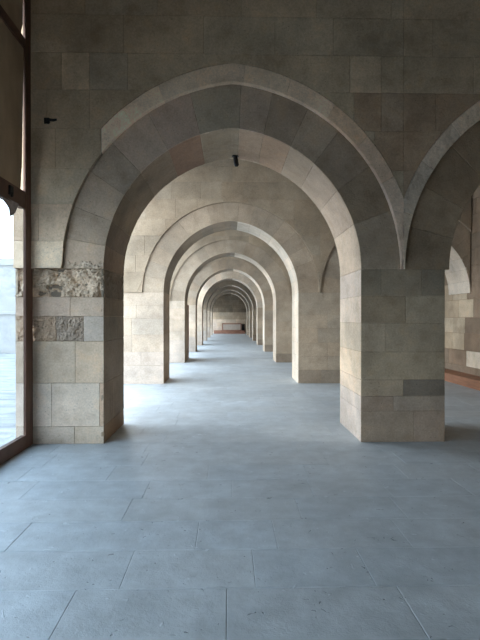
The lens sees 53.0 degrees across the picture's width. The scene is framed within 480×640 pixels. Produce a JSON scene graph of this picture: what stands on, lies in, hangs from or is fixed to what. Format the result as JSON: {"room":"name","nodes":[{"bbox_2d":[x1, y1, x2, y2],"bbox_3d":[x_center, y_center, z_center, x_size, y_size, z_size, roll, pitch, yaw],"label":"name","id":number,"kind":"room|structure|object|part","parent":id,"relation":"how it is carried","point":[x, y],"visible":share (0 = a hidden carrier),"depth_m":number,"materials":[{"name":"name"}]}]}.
{"room":"arched stone arcade","nodes":[
{"label":"arched stone arcade","id":0,"kind":"room"},
{"bbox_2d":[213,294,246,332],"bbox_3d":[0.294,-2.614,48.359,8.500,7.900,0.503,0,0,-1],"label":"wall","id":1,"kind":"structure","parent":0,"point":[229,308],"depth_m":48.09,"materials":[{"name":"beige stone"}]},
{"bbox_2d":[0,333,479,639],"bbox_3d":[0.943,1.497,23.283,8.550,0.153,49.700,0,0,-1],"label":"floor","id":2,"kind":"structure","parent":0,"point":[232,499],"depth_m":3.50,"materials":[{"name":"grey stone"}]},
{"bbox_2d":[0,0,32,464],"bbox_3d":[-2.404,-1.302,2.044,0.102,5.600,7.386,0,0,-1],"label":"window","id":3,"kind":"structure","parent":2,"relation":"on","point":[15,47],"depth_m":5.44,"materials":[{"name":"clear glass"}]},
{"bbox_2d":[2,197,18,215],"bbox_3d":[-2.463,-1.200,5.156,0.020,0.175,0.370,0,0,-1],"label":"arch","id":4,"kind":"object","parent":3,"relation":"hanging from","point":[12,206],"visible":1,"depth_m":5.18,"materials":[{"name":"grey stone"}]},
{"bbox_3d":[-2.411,1.418,1.949,0.062,0.160,7.177,0,0,-1],"label":"sill","id":5,"kind":"part","parent":3,"relation":"part of","materials":[{"name":"brown wood"}]},
{"bbox_3d":[-2.481,-1.315,5.632,0.032,5.600,0.208,0,0,-1],"label":"frame","id":6,"kind":"part","parent":3,"relation":"part of","materials":[{"name":"brown wood"}]},
{"bbox_2d":[15,269,123,443],"bbox_3d":[-2.165,0.433,6.291,1.068,2.100,1.134,0,0,-1],"label":"stone pier","id":7,"kind":"object","parent":2,"relation":"on","point":[78,319],"visible":0.91,"depth_m":5.76,"materials":[{"name":"stone"}]},
{"bbox_2d":[13,0,403,276],"bbox_3d":[-0.370,-2.367,6.319,4.650,3.500,1.197,0,0,-1],"label":"stone arch","id":8,"kind":"object","parent":7,"relation":"on","point":[141,95],"visible":0.93,"depth_m":5.76,"materials":[{"name":"stone"}]},
{"bbox_2d":[44,118,56,123],"bbox_3d":[-2.223,-2.339,5.636,0.173,0.091,0.090,0,0,-1],"label":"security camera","id":9,"kind":"object","parent":8,"relation":"attached to","point":[46,120],"visible":1,"depth_m":5.60,"materials":[{"name":"black plastic"}]},
{"bbox_2d":[232,155,238,166],"bbox_3d":[-0.065,-2.238,6.772,0.100,0.149,0.099,0,0,-1],"label":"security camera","id":10,"kind":"object","parent":8,"relation":"hanging from","point":[235,157],"visible":1,"depth_m":6.75,"materials":[{"name":"black plastic"}]},
{"bbox_2d":[123,292,169,383],"bbox_3d":[-2.290,0.415,11.582,1.055,2.100,1.105,0,0,-1],"label":"stone pier","id":11,"kind":"object","parent":2,"relation":"on","point":[146,316],"visible":0.83,"depth_m":11.04,"materials":[{"name":"beige stone"}]},
{"bbox_2d":[123,159,319,294],"bbox_3d":[-0.491,-2.385,11.603,4.650,3.500,1.186,0,0,-1],"label":"stone arch","id":12,"kind":"object","parent":11,"relation":"on","point":[255,199],"visible":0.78,"depth_m":11.04,"materials":[{"name":"beige stone"}]},
{"bbox_2d":[169,301,187,362],"bbox_3d":[-2.411,0.396,16.860,1.055,2.100,1.105,0,0,-1],"label":"stone pier","id":13,"kind":"object","parent":2,"relation":"on","point":[178,310],"visible":0.47,"depth_m":16.32,"materials":[{"name":"beige stone"}]},
{"bbox_2d":[170,230,290,301],"bbox_3d":[-0.611,-2.404,16.882,4.650,3.500,1.185,0,0,-1],"label":"stone arch","id":14,"kind":"object","parent":13,"relation":"on","point":[248,247],"visible":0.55,"depth_m":16.34,"materials":[{"name":"beige stone"}]},
{"bbox_2d":[188,305,188,357],"bbox_3d":[-1.964,0.443,17.856,0.070,2.000,0.810,0,0,-1],"label":"pillar","id":15,"kind":"structure","parent":2,"relation":"on","point":[188,305],"depth_m":18.18,"materials":[{"name":"beige stone"}]},
{"bbox_2d":[189,305,196,351],"bbox_3d":[-2.532,0.378,22.140,1.054,2.100,1.104,0,0,-1],"label":"stone pier","id":16,"kind":"object","parent":2,"relation":"on","point":[192,308],"visible":0.34,"depth_m":21.60,"materials":[{"name":"beige stone"}]},
{"bbox_2d":[188,256,272,305],"bbox_3d":[-0.732,-2.422,22.161,4.650,3.500,1.184,0,0,-1],"label":"stone arch","id":17,"kind":"object","parent":16,"relation":"on","point":[224,264],"visible":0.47,"depth_m":21.63,"materials":[{"name":"beige stone"}]},
{"bbox_2d":[197,308,202,344],"bbox_3d":[-2.652,0.359,27.418,1.054,2.100,1.104,0,0,-1],"label":"stone pier","id":18,"kind":"object","parent":2,"relation":"on","point":[199,310],"visible":0.41,"depth_m":26.88,"materials":[{"name":"beige stone"}]},
{"bbox_2d":[197,271,262,307],"bbox_3d":[-0.853,-2.441,27.440,4.650,3.500,1.185,0,0,-1],"label":"stone arch","id":19,"kind":"object","parent":18,"relation":"on","point":[228,275],"visible":0.23,"depth_m":26.91,"materials":[{"name":"beige stone"}]},
{"bbox_2d":[203,309,206,340],"bbox_3d":[-2.773,0.341,32.697,1.054,2.100,1.105,0,0,-1],"label":"stone pier","id":20,"kind":"object","parent":2,"relation":"on","point":[204,310],"visible":0.38,"depth_m":32.16,"materials":[{"name":"beige stone"}]},
{"bbox_2d":[203,280,255,309],"bbox_3d":[-0.973,-2.459,32.718,4.650,3.500,1.184,0,0,-1],"label":"stone arch","id":21,"kind":"object","parent":20,"relation":"on","point":[225,283],"visible":0.28,"depth_m":32.20,"materials":[{"name":"beige stone"}]},
{"bbox_2d":[207,311,209,337],"bbox_3d":[-2.894,0.322,37.975,1.054,2.100,1.104,0,0,-1],"label":"stone pier","id":22,"kind":"object","parent":2,"relation":"on","point":[208,312],"visible":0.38,"depth_m":37.43,"materials":[{"name":"beige stone"}]},
{"bbox_2d":[207,286,251,310],"bbox_3d":[-1.094,-2.478,37.997,4.650,3.500,1.185,0,0,-1],"label":"stone arch","id":23,"kind":"object","parent":22,"relation":"on","point":[227,288],"visible":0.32,"depth_m":37.48,"materials":[{"name":"beige stone"}]},
{"bbox_2d":[210,312,212,334],"bbox_3d":[-3.015,0.304,43.254,1.054,2.100,1.104,0,0,-1],"label":"stone pier","id":24,"kind":"object","parent":2,"relation":"on","point":[211,313],"visible":0.38,"depth_m":42.72,"materials":[{"name":"beige stone"}]},
{"bbox_2d":[210,291,248,311],"bbox_3d":[-1.215,-2.496,43.275,4.650,3.500,1.186,0,0,-1],"label":"stone arch","id":25,"kind":"object","parent":24,"relation":"on","point":[224,292],"visible":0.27,"depth_m":42.76,"materials":[{"name":"beige stone"}]},
{"bbox_2d":[214,330,244,333],"bbox_3d":[-1.034,1.180,47.393,3.060,0.320,1.240,0,0,-1],"label":"wooden platform","id":26,"kind":"object","parent":2,"relation":"on","point":[215,331],"visible":1,"depth_m":46.80,"materials":[{"name":"red wood"}]},
{"bbox_2d":[222,323,240,329],"bbox_3d":[-0.814,0.669,47.396,1.900,0.700,0.600,0,0,-1],"label":"panel","id":27,"kind":"object","parent":26,"relation":"on","point":[225,326],"depth_m":47.13,"materials":[{"name":"beige wood"}]},
{"bbox_2d":[247,312,248,334],"bbox_3d":[1.109,0.304,43.348,1.004,2.100,1.104,0,0,-1],"label":"stone pier","id":28,"kind":"object","parent":2,"relation":"on","point":[247,312],"visible":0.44,"depth_m":42.79,"materials":[{"name":"beige stone"}]},
{"bbox_2d":[249,311,251,337],"bbox_3d":[1.230,0.322,38.069,1.004,2.100,1.104,0,0,-1],"label":"stone pier","id":29,"kind":"object","parent":2,"relation":"on","point":[250,312],"visible":0.37,"depth_m":37.51,"materials":[{"name":"beige stone"}]},
{"bbox_2d":[252,309,255,340],"bbox_3d":[1.351,0.341,32.791,1.004,2.100,1.104,0,0,-1],"label":"stone pier","id":30,"kind":"object","parent":2,"relation":"on","point":[253,310],"visible":0.39,"depth_m":32.24,"materials":[{"name":"beige stone"}]},
{"bbox_2d":[256,308,262,344],"bbox_3d":[1.472,0.359,27.512,1.004,2.100,1.104,0,0,-1],"label":"stone pier","id":31,"kind":"object","parent":2,"relation":"on","point":[259,311],"visible":0.37,"depth_m":26.95,"materials":[{"name":"beige stone"}]},
{"bbox_2d":[263,305,272,351],"bbox_3d":[1.592,0.377,22.233,1.005,2.100,1.104,0,0,-1],"label":"stone pier","id":32,"kind":"object","parent":2,"relation":"on","point":[267,309],"visible":0.39,"depth_m":21.68,"materials":[{"name":"beige stone"}]},
{"bbox_2d":[273,301,291,361],"bbox_3d":[1.713,0.396,16.955,1.005,2.100,1.105,0,0,-1],"label":"stone pier","id":33,"kind":"object","parent":2,"relation":"on","point":[282,310],"visible":0.59,"depth_m":16.40,"materials":[{"name":"beige stone"}]},
{"bbox_2d":[292,293,340,382],"bbox_3d":[1.834,0.414,11.677,1.006,2.100,1.106,0,0,-1],"label":"stone pier","id":34,"kind":"object","parent":2,"relation":"on","point":[316,346],"visible":0.92,"depth_m":11.13,"materials":[{"name":"beige stone"}]},
{"bbox_2d":[320,198,470,294],"bbox_3d":[3.606,-2.386,11.697,3.546,3.500,1.186,0,0,-1],"label":"stone arch","id":35,"kind":"object","parent":34,"relation":"on","point":[458,274],"visible":0.18,"depth_m":11.15,"materials":[{"name":"beige stone"}]},
{"bbox_2d":[340,269,444,441],"bbox_3d":[1.969,0.433,6.398,1.036,2.100,1.105,0,0,-1],"label":"stone pier","id":36,"kind":"object","parent":2,"relation":"on","point":[392,321],"visible":1,"depth_m":5.85,"materials":[{"name":"stone"}]},
{"bbox_2d":[402,0,479,269],"bbox_3d":[3.727,-2.367,6.410,3.547,3.500,1.206,0,0,-1],"label":"stone arch","id":37,"kind":"object","parent":36,"relation":"on","point":[442,37],"visible":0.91,"depth_m":5.79,"materials":[{"name":"stone"}]},
{"bbox_2d":[444,368,479,390],"bbox_3d":[4.877,1.321,23.372,0.460,0.205,49.660,0,0,-1],"label":"edging","id":38,"kind":"object","parent":2,"relation":"on","point":[460,378],"visible":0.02,"depth_m":10.81,"materials":[{"name":"brown wood"}]},
{"bbox_2d":[444,185,479,375],"bbox_3d":[5.365,-2.527,23.370,0.503,7.900,49.700,0,0,-1],"label":"wall","id":39,"kind":"structure","parent":0,"point":[462,311],"depth_m":11.35,"materials":[{"name":"stone"}]},
{"label":"outside","id":40,"kind":"structure","parent":0,"visible":0},
{"bbox_2d":[0,353,15,440],"bbox_3d":[-32.172,1.725,34.280,57.140,0.520,110.000,0,0,-1],"label":"ground","id":41,"kind":"structure","parent":40,"point":[7,360],"depth_m":9.88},
{"bbox_2d":[0,258,15,352],"bbox_3d":[-13.568,-0.651,24.694,7.300,4.300,6.200,0,0,-1],"label":"wall","id":42,"kind":"structure","parent":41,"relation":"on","point":[7,272],"depth_m":21.77,"materials":[{"name":"white"}]}
]}

